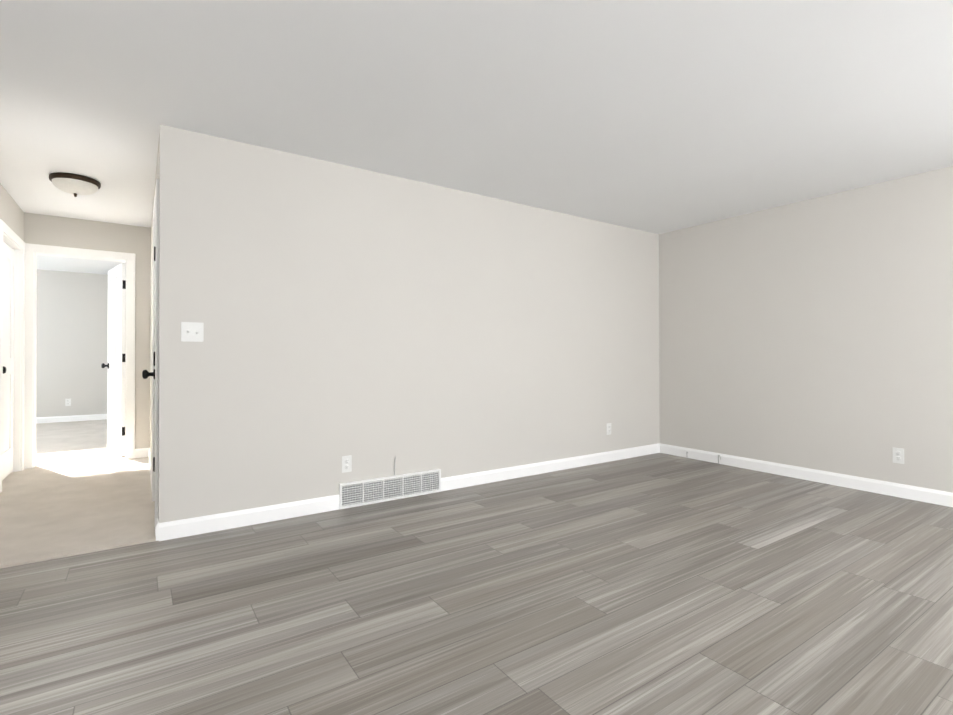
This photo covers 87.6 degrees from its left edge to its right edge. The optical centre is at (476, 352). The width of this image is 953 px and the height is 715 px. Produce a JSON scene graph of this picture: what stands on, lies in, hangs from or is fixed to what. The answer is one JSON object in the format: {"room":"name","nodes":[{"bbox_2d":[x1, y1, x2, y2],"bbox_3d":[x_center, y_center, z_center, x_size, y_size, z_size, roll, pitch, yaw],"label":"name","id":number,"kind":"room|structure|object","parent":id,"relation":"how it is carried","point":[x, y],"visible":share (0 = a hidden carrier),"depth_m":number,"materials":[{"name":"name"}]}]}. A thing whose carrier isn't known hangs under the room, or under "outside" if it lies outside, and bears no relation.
{"room":"empty living room","nodes":[
{"label":"empty living room","id":0,"kind":"room"},
{"bbox_2d":[0,183,23,240],"bbox_3d":[-3.517,-0.116,3.481,0.120,2.400,2.680,0,0,-34],"label":"wall","id":1,"kind":"structure","parent":0,"point":[11,214],"depth_m":4.18,"materials":[{"name":"beige paint"}]},
{"bbox_2d":[2,241,13,479],"bbox_3d":[-3.982,0.066,4.161,0.169,2.000,0.800,0,0,-34],"label":"hall door","id":2,"kind":"structure","parent":1,"relation":"in","point":[8,359],"depth_m":4.33,"materials":[{"name":"white paint"}]},
{"bbox_2d":[3,233,20,471],"bbox_3d":[-3.977,0.063,4.158,0.120,2.050,0.840,0,0,-34],"label":"trim","id":3,"kind":"structure","parent":1,"relation":"attached to","point":[17,353],"depth_m":4.51,"materials":[{"name":"white paint"}]},
{"bbox_2d":[0,420,158,568],"bbox_3d":[-4.730,1.117,4.995,4.000,0.072,6.800,0,0,-34],"label":"floor carpet","id":4,"kind":"object","parent":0,"point":[80,487],"visible":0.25,"depth_m":3.61,"materials":[{"name":"beige carpet"}]},
{"bbox_2d":[36,269,125,416],"bbox_3d":[-6.674,-0.091,7.864,4.240,2.400,0.120,0,0,-34],"label":"wall","id":5,"kind":"structure","parent":0,"point":[72,336],"depth_m":7.93,"materials":[{"name":"beige paint"}]},
{"bbox_2d":[65,399,70,405],"bbox_3d":[-6.497,0.789,7.902,0.070,0.115,0.008,0,0,-34],"label":"outlet","id":6,"kind":"object","parent":5,"relation":"attached to","point":[67,402],"visible":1,"depth_m":7.90,"materials":[{"name":"white plastic"}]},
{"bbox_2d":[36,414,106,423],"bbox_3d":[-6.636,1.052,7.803,4.000,0.100,0.014,0,0,-34],"label":"baseboard","id":7,"kind":"structure","parent":5,"relation":"attached to","point":[54,419],"depth_m":7.90,"materials":[{"name":"white paint"}]},
{"bbox_2d":[24,212,150,448],"bbox_3d":[-4.477,-0.110,4.521,4.120,2.400,0.120,0,0,-34],"label":"wall","id":8,"kind":"structure","parent":0,"point":[40,229],"depth_m":5.11,"materials":[{"name":"beige paint"}]},
{"bbox_2d":[0,219,135,492],"bbox_3d":[-3.584,0.034,4.449,0.862,2.111,1.001,0,0,-34],"label":"door frame","id":9,"kind":"structure","parent":8,"relation":"attached to","point":[31,249],"depth_m":4.64,"materials":[{"name":"white paint"}]},
{"bbox_2d":[101,263,125,455],"bbox_3d":[-3.908,0.073,5.386,0.708,2.000,0.169,0,0,44],"label":"bedroom door","id":10,"kind":"structure","parent":8,"relation":"in","point":[115,365],"depth_m":5.32,"materials":[{"name":"white paint"}]},
{"bbox_2d":[135,448,148,457],"bbox_3d":[-3.451,1.037,5.130,0.131,0.100,0.014,0,0,-34],"label":"baseboard","id":11,"kind":"structure","parent":8,"relation":"attached to","point":[141,452],"depth_m":5.12,"materials":[{"name":"white paint"}]},
{"bbox_2d":[150,142,158,459],"bbox_3d":[-2.632,-0.112,4.154,0.120,2.400,2.800,0,0,-34],"label":"wall","id":12,"kind":"structure","parent":0,"point":[157,172],"depth_m":4.65,"materials":[{"name":"beige paint"}]},
{"bbox_2d":[142,246,155,471],"bbox_3d":[-2.116,0.061,3.306,0.169,2.000,0.710,0,0,-33],"label":"hall door","id":13,"kind":"structure","parent":12,"relation":"in","point":[146,374],"depth_m":3.04,"materials":[{"name":"white paint"}]},
{"bbox_2d":[148,448,158,540],"bbox_3d":[-2.616,1.031,4.005,0.014,0.100,2.814,0,0,-34],"label":"baseboard","id":14,"kind":"structure","parent":12,"relation":"attached to","point":[157,521],"depth_m":3.85,"materials":[{"name":"white paint"}]},
{"bbox_2d":[152,179,158,521],"bbox_3d":[-2.130,0.028,3.292,0.016,2.111,0.872,0,0,-34],"label":"door frame","id":15,"kind":"structure","parent":12,"relation":"attached to","point":[155,382],"depth_m":2.94,"materials":[{"name":"white paint"}]},
{"bbox_2d":[158,124,658,522],"bbox_3d":[0.108,-0.112,4.249,4.762,2.400,0.120,0,0,-34],"label":"wall","id":16,"kind":"structure","parent":0,"point":[373,324],"depth_m":3.59,"materials":[{"name":"beige paint"}]},
{"bbox_2d":[181,322,203,341],"bbox_3d":[-1.685,-0.124,2.948,0.116,0.115,0.020,0,0,-34],"label":"switch plate","id":17,"kind":"object","parent":16,"relation":"attached to","point":[192,331],"visible":1,"depth_m":2.95,"materials":[{"name":"white plastic"}]},
{"bbox_2d":[342,455,351,472],"bbox_3d":[-0.907,0.779,3.478,0.070,0.115,0.008,0,0,-34],"label":"electrical outlet","id":18,"kind":"object","parent":16,"relation":"attached to","point":[346,463],"visible":1,"depth_m":3.48,"materials":[{"name":"white plastic"}]},
{"bbox_2d":[339,469,440,508],"bbox_3d":[-0.616,0.998,3.665,0.806,0.175,0.024,0,0,-34],"label":"air vent","id":19,"kind":"object","parent":16,"relation":"in","point":[369,491],"visible":1,"depth_m":3.64,"materials":[{"name":"white metal"}]},
{"bbox_2d":[159,443,659,540],"bbox_3d":[-1.233,1.033,3.251,7.828,0.100,0.014,0,0,-34],"label":"baseboard","id":20,"kind":"structure","parent":16,"relation":"attached to","point":[206,524],"depth_m":3.37,"materials":[{"name":"white paint"}]},
{"bbox_2d":[607,423,610,434],"bbox_3d":[1.335,0.768,5.000,0.070,0.115,0.008,0,0,-34],"label":"electrical outlet","id":21,"kind":"object","parent":16,"relation":"attached to","point":[608,428],"visible":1,"depth_m":5.00,"materials":[{"name":"white plastic"}]},
{"bbox_2d":[0,453,952,714],"bbox_3d":[0.734,1.097,0.365,7.842,0.060,7.000,0,0,-34],"label":"floor","id":22,"kind":"structure","parent":0,"point":[659,584],"depth_m":2.09,"materials":[{"name":"grey laminate"}]},
{"bbox_2d":[0,0,952,274],"bbox_3d":[-1.175,-1.377,3.192,8.082,0.120,14.040,0,0,-34],"label":"ceiling","id":23,"kind":"structure","parent":0,"point":[658,116],"depth_m":2.55,"materials":[{"name":"white paint"}]},
{"bbox_2d":[49,172,100,196],"bbox_3d":[-3.042,-1.247,3.766,0.308,0.134,0.308,0,0,-34],"label":"light","id":24,"kind":"object","parent":23,"relation":"attached to","point":[74,184],"visible":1,"depth_m":3.69,"materials":[{"name":"white glass"}]},
{"bbox_2d":[659,166,952,492],"bbox_3d":[4.062,-0.121,2.558,0.120,2.400,7.120,0,0,-34],"label":"wall","id":25,"kind":"structure","parent":0,"point":[816,333],"depth_m":4.17,"materials":[{"name":"beige paint"}]},
{"bbox_2d":[659,443,952,506],"bbox_3d":[3.973,1.029,2.563,0.014,0.100,7.000,0,0,-34],"label":"baseboard","id":26,"kind":"structure","parent":25,"relation":"attached to","point":[938,497],"depth_m":4.15,"materials":[{"name":"white paint"}]},
{"bbox_2d":[892,447,903,463],"bbox_3d":[3.178,0.776,3.741,0.008,0.115,0.070,0,0,-34],"label":"electrical outlet","id":27,"kind":"object","parent":25,"relation":"attached to","point":[898,455],"visible":1,"depth_m":3.74,"materials":[{"name":"white plastic"}]}
]}

